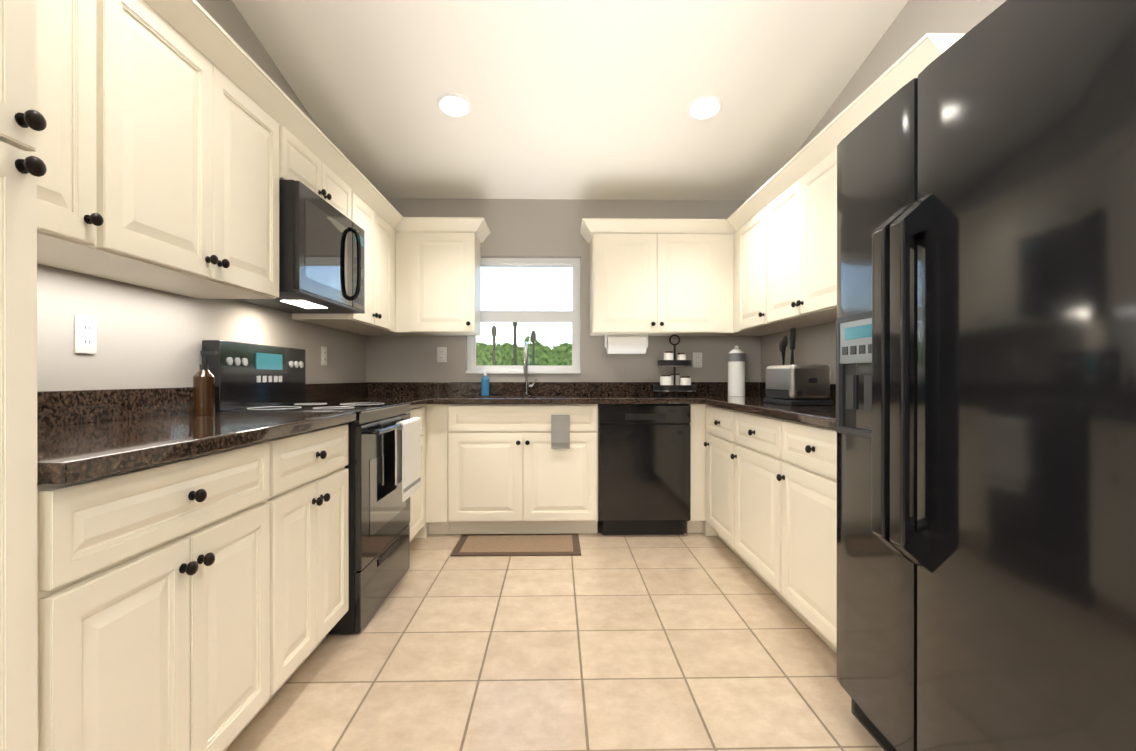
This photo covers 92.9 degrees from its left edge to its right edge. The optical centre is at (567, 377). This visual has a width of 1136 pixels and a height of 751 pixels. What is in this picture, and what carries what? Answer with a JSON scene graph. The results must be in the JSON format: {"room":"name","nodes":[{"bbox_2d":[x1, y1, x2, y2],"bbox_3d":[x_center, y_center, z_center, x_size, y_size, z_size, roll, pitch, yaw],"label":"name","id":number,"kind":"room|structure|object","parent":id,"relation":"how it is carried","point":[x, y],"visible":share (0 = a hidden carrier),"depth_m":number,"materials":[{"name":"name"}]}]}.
{"room":"kitchen","nodes":[
{"label":"kitchen","id":0,"kind":"room"},
{"bbox_2d":[37,0,365,390],"bbox_3d":[-1.520,-0.946,0.510,0.120,4.000,7.510,0,0,-1],"label":"wall","id":1,"kind":"structure","parent":0,"point":[146,337],"depth_m":1.98,"materials":[{"name":"grey paint"}]},
{"bbox_2d":[32,0,131,259],"bbox_3d":[-1.302,-0.712,1.129,0.328,0.790,0.506,0,0,-1],"label":"upper cabinet","id":2,"kind":"object","parent":1,"relation":"attached to","point":[84,47],"depth_m":1.28,"materials":[{"name":"beige paint"}]},
{"bbox_2d":[75,314,96,353],"bbox_3d":[-1.480,-0.133,1.657,0.008,0.116,0.072,0,0,-1],"label":"electrical outlet","id":3,"kind":"object","parent":1,"relation":"attached to","point":[85,335],"visible":1,"depth_m":1.65,"materials":[{"name":"white plastic"}]},
{"bbox_2d":[37,0,287,298],"bbox_3d":[-1.315,-0.713,1.714,0.328,0.790,0.929,0,0,-1],"label":"upper cabinet","id":4,"kind":"object","parent":1,"relation":"attached to","point":[177,140],"depth_m":1.70,"materials":[{"name":"beige paint"}]},
{"bbox_2d":[288,104,331,204],"bbox_3d":[-1.329,-0.960,2.391,0.328,0.298,0.422,0,0,-1],"label":"upper cabinet","id":5,"kind":"object","parent":1,"relation":"attached to","point":[309,159],"depth_m":2.41,"materials":[{"name":"beige paint"}]},
{"bbox_2d":[233,180,364,313],"bbox_3d":[-1.270,-0.575,2.561,0.453,0.458,0.750,0,0,-1],"label":"microwave","id":6,"kind":"object","parent":5,"relation":"attached to","point":[321,255],"visible":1,"depth_m":2.40,"materials":[{"name":"black metal"}]},
{"bbox_2d":[321,346,326,364],"bbox_3d":[-1.516,-0.135,3.357,0.008,0.116,0.072,0,0,-1],"label":"electrical outlet","id":7,"kind":"object","parent":1,"relation":"attached to","point":[323,355],"visible":1,"depth_m":3.34,"materials":[{"name":"white plastic"}]},
{"bbox_2d":[332,152,355,223],"bbox_3d":[-1.336,-0.960,2.728,0.328,0.298,0.423,0,0,-1],"label":"upper cabinet","id":8,"kind":"object","parent":1,"relation":"attached to","point":[343,178],"depth_m":2.81,"materials":[{"name":"beige paint"}]},
{"bbox_2d":[292,176,399,335],"bbox_3d":[-1.350,-0.715,3.360,0.328,0.790,0.836,0,0,-1],"label":"upper cabinet","id":9,"kind":"object","parent":1,"relation":"attached to","point":[378,221],"depth_m":3.34,"materials":[{"name":"beige paint"}]},
{"bbox_2d":[226,520,884,750],"bbox_3d":[0.057,1.084,0.447,3.430,0.060,7.710,0,0,-1],"label":"floor","id":10,"kind":"structure","parent":0,"point":[686,641],"depth_m":1.97,"materials":[{"name":"tile"}]},
{"bbox_2d":[0,0,46,750],"bbox_3d":[-1.138,-0.026,0.554,0.640,2.160,0.648,0,0,-1],"label":"pantry cabinet","id":11,"kind":"object","parent":10,"relation":"on","point":[22,123],"visible":1,"depth_m":0.84,"materials":[{"name":"beige paint"}]},
{"bbox_2d":[37,435,288,750],"bbox_3d":[-1.170,0.616,1.266,0.608,0.876,0.771,0,0,-1],"label":"base cabinet","id":12,"kind":"object","parent":10,"relation":"on","point":[198,603],"depth_m":1.16,"materials":[{"name":"beige paint"}]},
{"bbox_2d":[37,382,364,483],"bbox_3d":[-1.160,0.107,1.532,0.637,0.138,1.301,0,0,-1],"label":"countertop","id":13,"kind":"structure","parent":12,"relation":"on","point":[85,434],"depth_m":1.52,"materials":[{"name":"stone"}]},
{"bbox_2d":[193,351,217,414],"bbox_3d":[-1.331,0.019,1.981,0.079,0.234,0.068,0,0,-1],"label":"pump bottle","id":14,"kind":"object","parent":13,"relation":"on","point":[203,390],"visible":1,"depth_m":1.96,"materials":[{"name":"brown glass"}]},
{"bbox_2d":[202,340,420,632],"bbox_3d":[-1.137,0.442,2.566,0.710,1.193,0.750,0,0,-1],"label":"range","id":15,"kind":"object","parent":10,"relation":"on","point":[384,477],"visible":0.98,"depth_m":2.42,"materials":[{"name":"black metal"}]},
{"bbox_2d":[289,423,348,678],"bbox_3d":[-1.182,0.615,1.852,0.608,0.876,0.664,0,0,-1],"label":"base cabinet","id":16,"kind":"object","parent":10,"relation":"on","point":[318,458],"depth_m":1.89,"materials":[{"name":"beige paint"}]},
{"bbox_2d":[409,406,428,541],"bbox_3d":[-1.212,0.612,3.240,0.608,0.876,0.586,0,0,-1],"label":"base cabinet","id":17,"kind":"object","parent":10,"relation":"on","point":[419,528],"depth_m":3.37,"materials":[{"name":"beige paint"}]},
{"bbox_2d":[365,382,436,408],"bbox_3d":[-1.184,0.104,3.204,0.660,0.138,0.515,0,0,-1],"label":"countertop","id":18,"kind":"structure","parent":17,"relation":"on","point":[419,394],"depth_m":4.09,"materials":[{"name":"stone"}]},
{"bbox_2d":[426,404,597,533],"bbox_3d":[-0.372,0.611,3.825,1.133,0.876,0.612,0,0,-1],"label":"base cabinet","id":19,"kind":"object","parent":10,"relation":"on","point":[511,468],"depth_m":3.54,"materials":[{"name":"beige paint"}]},
{"bbox_2d":[437,382,696,403],"bbox_3d":[-0.015,0.191,3.812,3.024,0.315,0.651,0,0,-1],"label":"countertop","id":20,"kind":"structure","parent":19,"relation":"on","point":[447,392],"depth_m":4.10,"materials":[{"name":"stone"}]},
{"bbox_2d":[481,372,488,395],"bbox_3d":[-0.621,0.045,4.047,0.060,0.175,0.060,0,0,-1],"label":"bottle","id":21,"kind":"object","parent":20,"relation":"on","point":[485,385],"visible":1,"depth_m":4.02,"materials":[{"name":"blue plastic"}]},
{"bbox_2d":[523,341,536,395],"bbox_3d":[-0.284,-0.068,3.976,0.110,0.402,0.225,0,0,-1],"label":"faucet","id":22,"kind":"object","parent":20,"relation":"on","point":[527,386],"visible":1,"depth_m":4.04,"materials":[{"name":"silver metal"}]},
{"bbox_2d":[653,334,696,395],"bbox_3d":[0.782,-0.093,3.957,0.319,0.451,0.319,0,0,-1],"label":"tiered stand","id":23,"kind":"object","parent":20,"relation":"on","point":[675,383],"visible":1,"depth_m":3.88,"materials":[{"name":"black metal"}]},
{"bbox_2d":[450,533,580,555],"bbox_3d":[-0.311,1.044,3.390,0.770,0.010,0.430,0,0,-1],"label":"rug","id":24,"kind":"object","parent":10,"relation":"on","point":[565,544],"visible":0.98,"depth_m":3.34,"materials":[{"name":"beige fabric"}]},
{"bbox_2d":[598,404,690,534],"bbox_3d":[0.499,0.614,3.833,0.600,0.870,0.601,0,0,-1],"label":"dishwasher","id":25,"kind":"object","parent":10,"relation":"on","point":[644,469],"visible":0.96,"depth_m":3.54,"materials":[{"name":"black metal"}]},
{"bbox_2d":[684,404,705,532],"bbox_3d":[0.518,0.611,3.844,0.779,0.876,0.612,0,0,-1],"label":"base cabinet","id":26,"kind":"object","parent":10,"relation":"on","point":[698,411],"depth_m":3.58,"materials":[{"name":"beige paint"}]},
{"bbox_2d":[702,405,725,543],"bbox_3d":[1.206,0.612,3.238,0.608,0.876,0.694,0,0,-1],"label":"base cabinet","id":27,"kind":"object","parent":10,"relation":"on","point":[715,444],"depth_m":3.30,"materials":[{"name":"beige paint"}]},
{"bbox_2d":[726,409,769,587],"bbox_3d":[1.219,0.613,2.652,0.608,0.876,0.742,0,0,-1],"label":"base cabinet","id":28,"kind":"object","parent":10,"relation":"on","point":[747,434],"depth_m":2.73,"materials":[{"name":"beige paint"}]},
{"bbox_2d":[770,417,836,653],"bbox_3d":[1.231,0.614,2.076,0.608,0.876,0.674,0,0,-1],"label":"base cabinet","id":29,"kind":"object","parent":10,"relation":"on","point":[770,522],"depth_m":2.11,"materials":[{"name":"beige paint"}]},
{"bbox_2d":[697,382,835,428],"bbox_3d":[1.195,0.105,2.625,0.654,0.138,1.775,0,0,-1],"label":"countertop","id":30,"kind":"structure","parent":29,"relation":"on","point":[715,394],"depth_m":2.84,"materials":[{"name":"stone"}]},
{"bbox_2d":[727,346,745,395],"bbox_3d":[1.232,-0.051,3.946,0.128,0.368,0.128,0,0,-1],"label":"canister","id":31,"kind":"object","parent":30,"relation":"on","point":[736,358],"visible":1,"depth_m":3.90,"materials":[{"name":"white ceramic"}]},
{"bbox_2d":[779,328,795,364],"bbox_3d":[1.299,-0.081,3.176,0.132,0.429,0.136,0,0,-1],"label":"kitchen utensils","id":32,"kind":"object","parent":30,"relation":"on","point":[783,344],"visible":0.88,"depth_m":3.17,"materials":[{"name":"black plastic"}]},
{"bbox_2d":[763,364,832,405],"bbox_3d":[1.177,0.034,2.777,0.210,0.202,0.365,0,0,-1],"label":"toaster","id":33,"kind":"object","parent":30,"relation":"on","point":[800,385],"visible":1,"depth_m":2.62,"materials":[{"name":"silver metal"}]},
{"bbox_2d":[836,0,1135,750],"bbox_3d":[1.157,0.154,1.259,0.775,1.798,0.900,0,0,-1],"label":"refrigerator","id":34,"kind":"object","parent":10,"relation":"on","point":[986,382],"visible":1,"depth_m":1.07,"materials":[{"name":"black stainless steel"}]},
{"bbox_2d":[366,198,760,381],"bbox_3d":[-0.024,-0.952,4.218,3.030,4.000,0.160,0,0,-1],"label":"wall","id":35,"kind":"structure","parent":0,"point":[534,228],"depth_m":4.14,"materials":[{"name":"grey paint"}]},
{"bbox_2d":[395,217,482,335],"bbox_3d":[-0.940,-0.716,3.953,0.553,0.790,0.328,0,0,-1],"label":"upper cabinet","id":36,"kind":"object","parent":35,"relation":"attached to","point":[438,259],"depth_m":3.79,"materials":[{"name":"beige paint"}]},
{"bbox_2d":[437,347,446,361],"bbox_3d":[-0.962,-0.177,4.114,0.072,0.116,0.008,0,0,-1],"label":"electrical outlet","id":37,"kind":"object","parent":35,"relation":"attached to","point":[441,354],"visible":1,"depth_m":4.11,"materials":[{"name":"white plastic"}]},
{"bbox_2d":[465,258,580,373],"bbox_3d":[-0.343,-0.482,4.184,0.880,0.900,0.145,0,0,-1],"label":"window","id":38,"kind":"structure","parent":35,"relation":"in","point":[572,316],"depth_m":4.21,"materials":[{"name":"white"}]},
{"bbox_2d":[587,218,734,335],"bbox_3d":[0.675,-0.716,3.987,1.008,0.790,0.328,0,0,-1],"label":"upper cabinet","id":39,"kind":"object","parent":35,"relation":"attached to","point":[659,277],"depth_m":3.82,"materials":[{"name":"beige paint"}]},
{"bbox_2d":[604,334,647,353],"bbox_3d":[0.431,-0.248,3.989,0.320,0.142,0.132,0,0,-1],"label":"paper towel","id":40,"kind":"object","parent":39,"relation":"attached to","point":[626,343],"visible":1,"depth_m":3.94,"materials":[{"name":"white paper"}]},
{"bbox_2d":[693,352,701,367],"bbox_3d":[0.998,-0.137,4.157,0.072,0.116,0.008,0,0,-1],"label":"electrical outlet","id":41,"kind":"object","parent":35,"relation":"attached to","point":[697,359],"visible":1,"depth_m":4.15,"materials":[{"name":"white plastic"}]},
{"bbox_2d":[723,333,772,335],"bbox_3d":[1.335,-0.692,4.001,0.308,0.740,0.330,0,0,-1],"label":"upper cabinet","id":42,"kind":"object","parent":35,"relation":"attached to","point":[732,334],"depth_m":4.01,"materials":[{"name":"beige paint"}]},
{"bbox_2d":[232,0,908,200],"bbox_3d":[0.057,-2.116,0.442,3.430,1.570,7.710,0,0,-1],"label":"ceiling","id":43,"kind":"structure","parent":0,"point":[583,99],"depth_m":2.93,"materials":[{"name":"white paint"}]},
{"bbox_2d":[437,93,470,116],"bbox_3d":[-0.650,-1.558,3.083,0.194,0.056,0.194,0,0,-1],"label":"recessed light","id":44,"kind":"object","parent":43,"relation":"in","point":[453,104],"visible":1,"depth_m":3.08,"materials":[{"name":"white"}]},
{"bbox_2d":[688,96,721,119],"bbox_3d":[0.790,-1.558,3.114,0.194,0.056,0.194,0,0,-1],"label":"recessed light","id":45,"kind":"object","parent":43,"relation":"in","point":[704,107],"visible":1,"depth_m":3.12,"materials":[{"name":"white"}]},
{"bbox_2d":[761,0,1006,383],"bbox_3d":[1.629,-0.946,0.578,0.120,4.000,7.510,0,0,-1],"label":"wall","id":46,"kind":"structure","parent":0,"point":[914,23],"depth_m":2.67,"materials":[{"name":"grey paint"}]},
{"bbox_2d":[731,193,789,332],"bbox_3d":[1.336,-0.716,3.488,0.328,0.790,0.694,0,0,-1],"label":"upper cabinet","id":47,"kind":"object","parent":46,"relation":"attached to","point":[745,223],"depth_m":3.54,"materials":[{"name":"beige paint"}]},
{"bbox_2d":[759,125,836,328],"bbox_3d":[1.352,-0.714,2.763,0.328,0.790,1.022,0,0,-1],"label":"upper cabinet","id":48,"kind":"object","parent":46,"relation":"attached to","point":[783,221],"depth_m":2.77,"materials":[{"name":"beige paint"}]},
{"bbox_2d":[835,33,964,308],"bbox_3d":[1.367,-0.713,2.062,0.328,0.790,0.644,0,0,-1],"label":"upper cabinet","id":49,"kind":"object","parent":46,"relation":"attached to","point":[935,45],"depth_m":1.98,"materials":[{"name":"beige paint"}]},
{"label":"outside","id":50,"kind":"structure","parent":0,"visible":0},
{"bbox_2d":[491,325,496,364],"bbox_3d":[-3.005,-0.563,21.929,0.205,3.164,0.205,0,0,-22],"label":"trunk","id":51,"kind":"object","parent":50,"point":[494,332],"depth_m":21.88,"materials":[{"name":"black plant"}]},
{"bbox_2d":[512,322,517,364],"bbox_3d":[-2.155,-0.763,21.947,0.205,3.564,0.205,0,0,-22],"label":"trunk","id":52,"kind":"object","parent":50,"point":[514,323],"depth_m":21.89,"materials":[{"name":"black plant"}]},
{"bbox_2d":[476,269,571,365],"bbox_3d":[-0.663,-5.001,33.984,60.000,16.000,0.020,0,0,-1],"label":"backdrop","id":53,"kind":"structure","parent":50,"point":[480,359],"depth_m":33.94,"materials":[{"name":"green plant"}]},
{"bbox_2d":[531,331,535,364],"bbox_3d":[-1.405,-0.463,21.963,0.205,2.964,0.205,0,0,-22],"label":"trunk","id":54,"kind":"object","parent":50,"point":[533,335],"depth_m":21.92,"materials":[{"name":"black"}]}
]}

